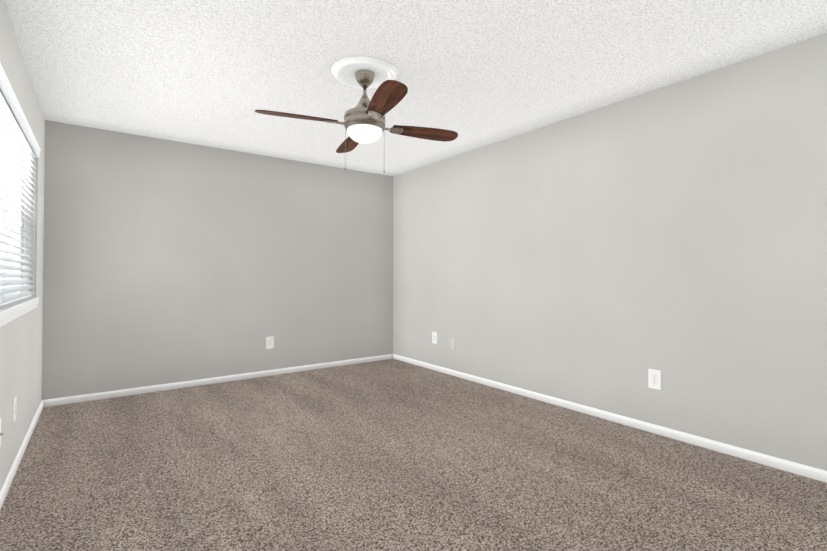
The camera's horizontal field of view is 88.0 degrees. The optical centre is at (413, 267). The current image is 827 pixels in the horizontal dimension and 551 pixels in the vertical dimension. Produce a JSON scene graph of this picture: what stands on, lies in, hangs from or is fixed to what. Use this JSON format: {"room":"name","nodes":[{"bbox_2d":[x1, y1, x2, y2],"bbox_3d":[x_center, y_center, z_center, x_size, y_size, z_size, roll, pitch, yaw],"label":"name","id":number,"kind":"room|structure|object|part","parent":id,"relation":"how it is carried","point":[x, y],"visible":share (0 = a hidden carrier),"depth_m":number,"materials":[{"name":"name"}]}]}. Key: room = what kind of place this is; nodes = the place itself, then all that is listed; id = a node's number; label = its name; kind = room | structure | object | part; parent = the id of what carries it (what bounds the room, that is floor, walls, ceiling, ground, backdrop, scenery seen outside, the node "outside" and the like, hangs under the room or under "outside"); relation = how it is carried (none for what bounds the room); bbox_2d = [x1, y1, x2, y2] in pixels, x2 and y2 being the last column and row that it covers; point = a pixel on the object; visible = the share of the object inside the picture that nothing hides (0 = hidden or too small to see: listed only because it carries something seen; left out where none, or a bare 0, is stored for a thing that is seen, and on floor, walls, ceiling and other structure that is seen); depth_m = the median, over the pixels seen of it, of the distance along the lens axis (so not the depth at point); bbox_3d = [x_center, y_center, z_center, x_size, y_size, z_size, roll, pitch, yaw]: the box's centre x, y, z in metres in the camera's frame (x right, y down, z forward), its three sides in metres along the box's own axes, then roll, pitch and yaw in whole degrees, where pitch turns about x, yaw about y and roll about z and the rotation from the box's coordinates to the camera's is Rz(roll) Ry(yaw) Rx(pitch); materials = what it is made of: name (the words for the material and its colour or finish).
{"room":"empty bedroom","nodes":[
{"label":"empty bedroom","id":0,"kind":"room"},
{"bbox_2d":[0,0,44,489],"bbox_3d":[-1.624,-0.074,1.449,0.140,2.440,5.325,1,-1,-36],"label":"wall","id":1,"kind":"structure","parent":0,"point":[21,357],"depth_m":2.74,"materials":[{"name":"paint"}]},
{"bbox_2d":[0,418,2,445],"bbox_3d":[-1.971,0.795,2.043,0.019,0.136,0.086,1,-1,-36],"label":"electrical outlet","id":2,"kind":"object","parent":1,"relation":"attached to","point":[0,432],"visible":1,"depth_m":2.06,"materials":[{"name":"plastic"}]},
{"bbox_2d":[0,137,21,286],"bbox_3d":[-2.330,-0.343,2.346,0.059,1.155,2.100,1,-1,-36],"label":"window","id":3,"kind":"structure","parent":1,"relation":"in","point":[10,218],"depth_m":3.02,"materials":[{"name":"white glass"}]},
{"bbox_2d":[0,88,35,310],"bbox_3d":[-2.260,-0.352,2.398,0.075,1.131,2.084,1,-1,-36],"label":"window blind","id":4,"kind":"object","parent":3,"relation":"attached to","point":[14,138],"visible":0.98,"depth_m":2.56,"materials":[{"name":"white plastic"}]},
{"bbox_2d":[0,63,40,157],"bbox_3d":[-2.247,-0.883,2.415,0.047,0.066,2.092,1,-1,-36],"label":"window valance","id":5,"kind":"object","parent":4,"relation":"attached to","point":[9,93],"visible":0.93,"depth_m":2.38,"materials":[{"name":"white plastic"}]},
{"bbox_2d":[13,395,16,422],"bbox_3d":[-2.262,0.801,2.430,0.008,0.136,0.086,1,-1,-36],"label":"electrical outlet","id":6,"kind":"object","parent":1,"relation":"attached to","point":[14,406],"visible":1,"depth_m":2.41,"materials":[{"name":"plastic"}]},
{"bbox_2d":[0,297,38,326],"bbox_3d":[-2.271,0.249,2.380,0.106,0.072,2.140,1,-1,-36],"label":"window sill","id":7,"kind":"structure","parent":1,"relation":"attached to","point":[9,314],"depth_m":2.42,"materials":[{"name":"white wood"}]},
{"bbox_2d":[0,399,47,509],"bbox_3d":[-1.562,1.117,1.477,0.013,0.060,5.325,1,-1,-36],"label":"baseboard","id":8,"kind":"structure","parent":1,"relation":"attached to","point":[44,403],"depth_m":2.57,"materials":[{"name":"white wood"}]},
{"bbox_2d":[41,120,392,399],"bbox_3d":[-1.749,-0.025,4.748,3.846,2.440,0.140,1,-1,-36],"label":"wall","id":9,"kind":"structure","parent":0,"point":[167,261],"depth_m":4.34,"materials":[{"name":"paint"}]},
{"bbox_2d":[48,354,391,406],"bbox_3d":[-1.703,1.164,4.670,3.510,0.060,0.013,1,-1,-36],"label":"baseboard","id":10,"kind":"structure","parent":9,"relation":"attached to","point":[154,388],"depth_m":4.34,"materials":[{"name":"white wood"}]},
{"bbox_2d":[266,336,273,348],"bbox_3d":[-1.595,0.831,4.756,0.086,0.136,0.008,1,-1,-36],"label":"electrical outlet","id":11,"kind":"object","parent":9,"relation":"attached to","point":[269,342],"visible":1,"depth_m":4.76,"materials":[{"name":"plastic"}]},
{"bbox_2d":[0,359,826,550],"bbox_3d":[-0.131,1.192,2.528,3.846,0.060,5.605,1,-1,-36],"label":"floor","id":12,"kind":"structure","parent":0,"point":[389,455],"depth_m":2.36,"materials":[{"name":"carpet"}]},
{"bbox_2d":[3,0,826,175],"bbox_3d":[-0.131,-1.317,2.565,3.846,0.080,5.605,1,-1,-36],"label":"ceiling","id":13,"kind":"structure","parent":0,"point":[475,74],"depth_m":2.62,"materials":[{"name":"white paint"}]},
{"bbox_2d":[255,56,457,172],"bbox_3d":[-0.317,-0.947,2.789,0.991,0.655,0.991,0,-1,24],"label":"fan","id":14,"kind":"object","parent":13,"relation":"hanging from","point":[364,121],"visible":1,"depth_m":2.71,"materials":[{"name":"brown wood"}]},
{"bbox_3d":[-0.317,-0.942,2.789,0.517,0.646,0.517,1,-1,-36],"label":"motor","id":15,"kind":"part","parent":14,"relation":"part of","materials":[{"name":"silver metal"}]},
{"bbox_3d":[-0.317,-0.858,2.788,0.228,0.092,0.228,1,-1,-36],"label":"globe","id":16,"kind":"part","parent":14,"relation":"part of","materials":[{"name":"white glass"}]},
{"bbox_2d":[393,33,826,470],"bbox_3d":[1.362,-0.041,3.644,0.140,2.440,5.325,1,-1,-36],"label":"wall","id":17,"kind":"structure","parent":0,"point":[604,258],"depth_m":3.05,"materials":[{"name":"paint"}]},
{"bbox_2d":[432,332,436,343],"bbox_3d":[0.246,0.821,5.023,0.008,0.136,0.086,1,-1,-36],"label":"electrical outlet","id":18,"kind":"object","parent":17,"relation":"attached to","point":[434,337],"visible":1,"depth_m":5.02,"materials":[{"name":"plastic"}]},
{"bbox_2d":[450,337,455,349],"bbox_3d":[0.437,0.839,4.764,0.007,0.136,0.086,1,-1,-36],"label":"electrical outlet","id":19,"kind":"object","parent":17,"relation":"attached to","point":[453,343],"visible":1,"depth_m":4.75,"materials":[{"name":"grey plastic"}]},
{"bbox_2d":[392,354,826,482],"bbox_3d":[1.300,1.148,3.580,0.013,0.060,5.325,1,-1,-36],"label":"baseboard","id":20,"kind":"structure","parent":17,"relation":"attached to","point":[782,464],"depth_m":3.03,"materials":[{"name":"white wood"}]},
{"bbox_2d":[648,368,660,389],"bbox_3d":[1.708,0.790,3.035,0.008,0.136,0.086,1,-1,-36],"label":"electrical outlet","id":21,"kind":"object","parent":17,"relation":"attached to","point":[654,379],"visible":1,"depth_m":3.03,"materials":[{"name":"plastic"}]}
]}

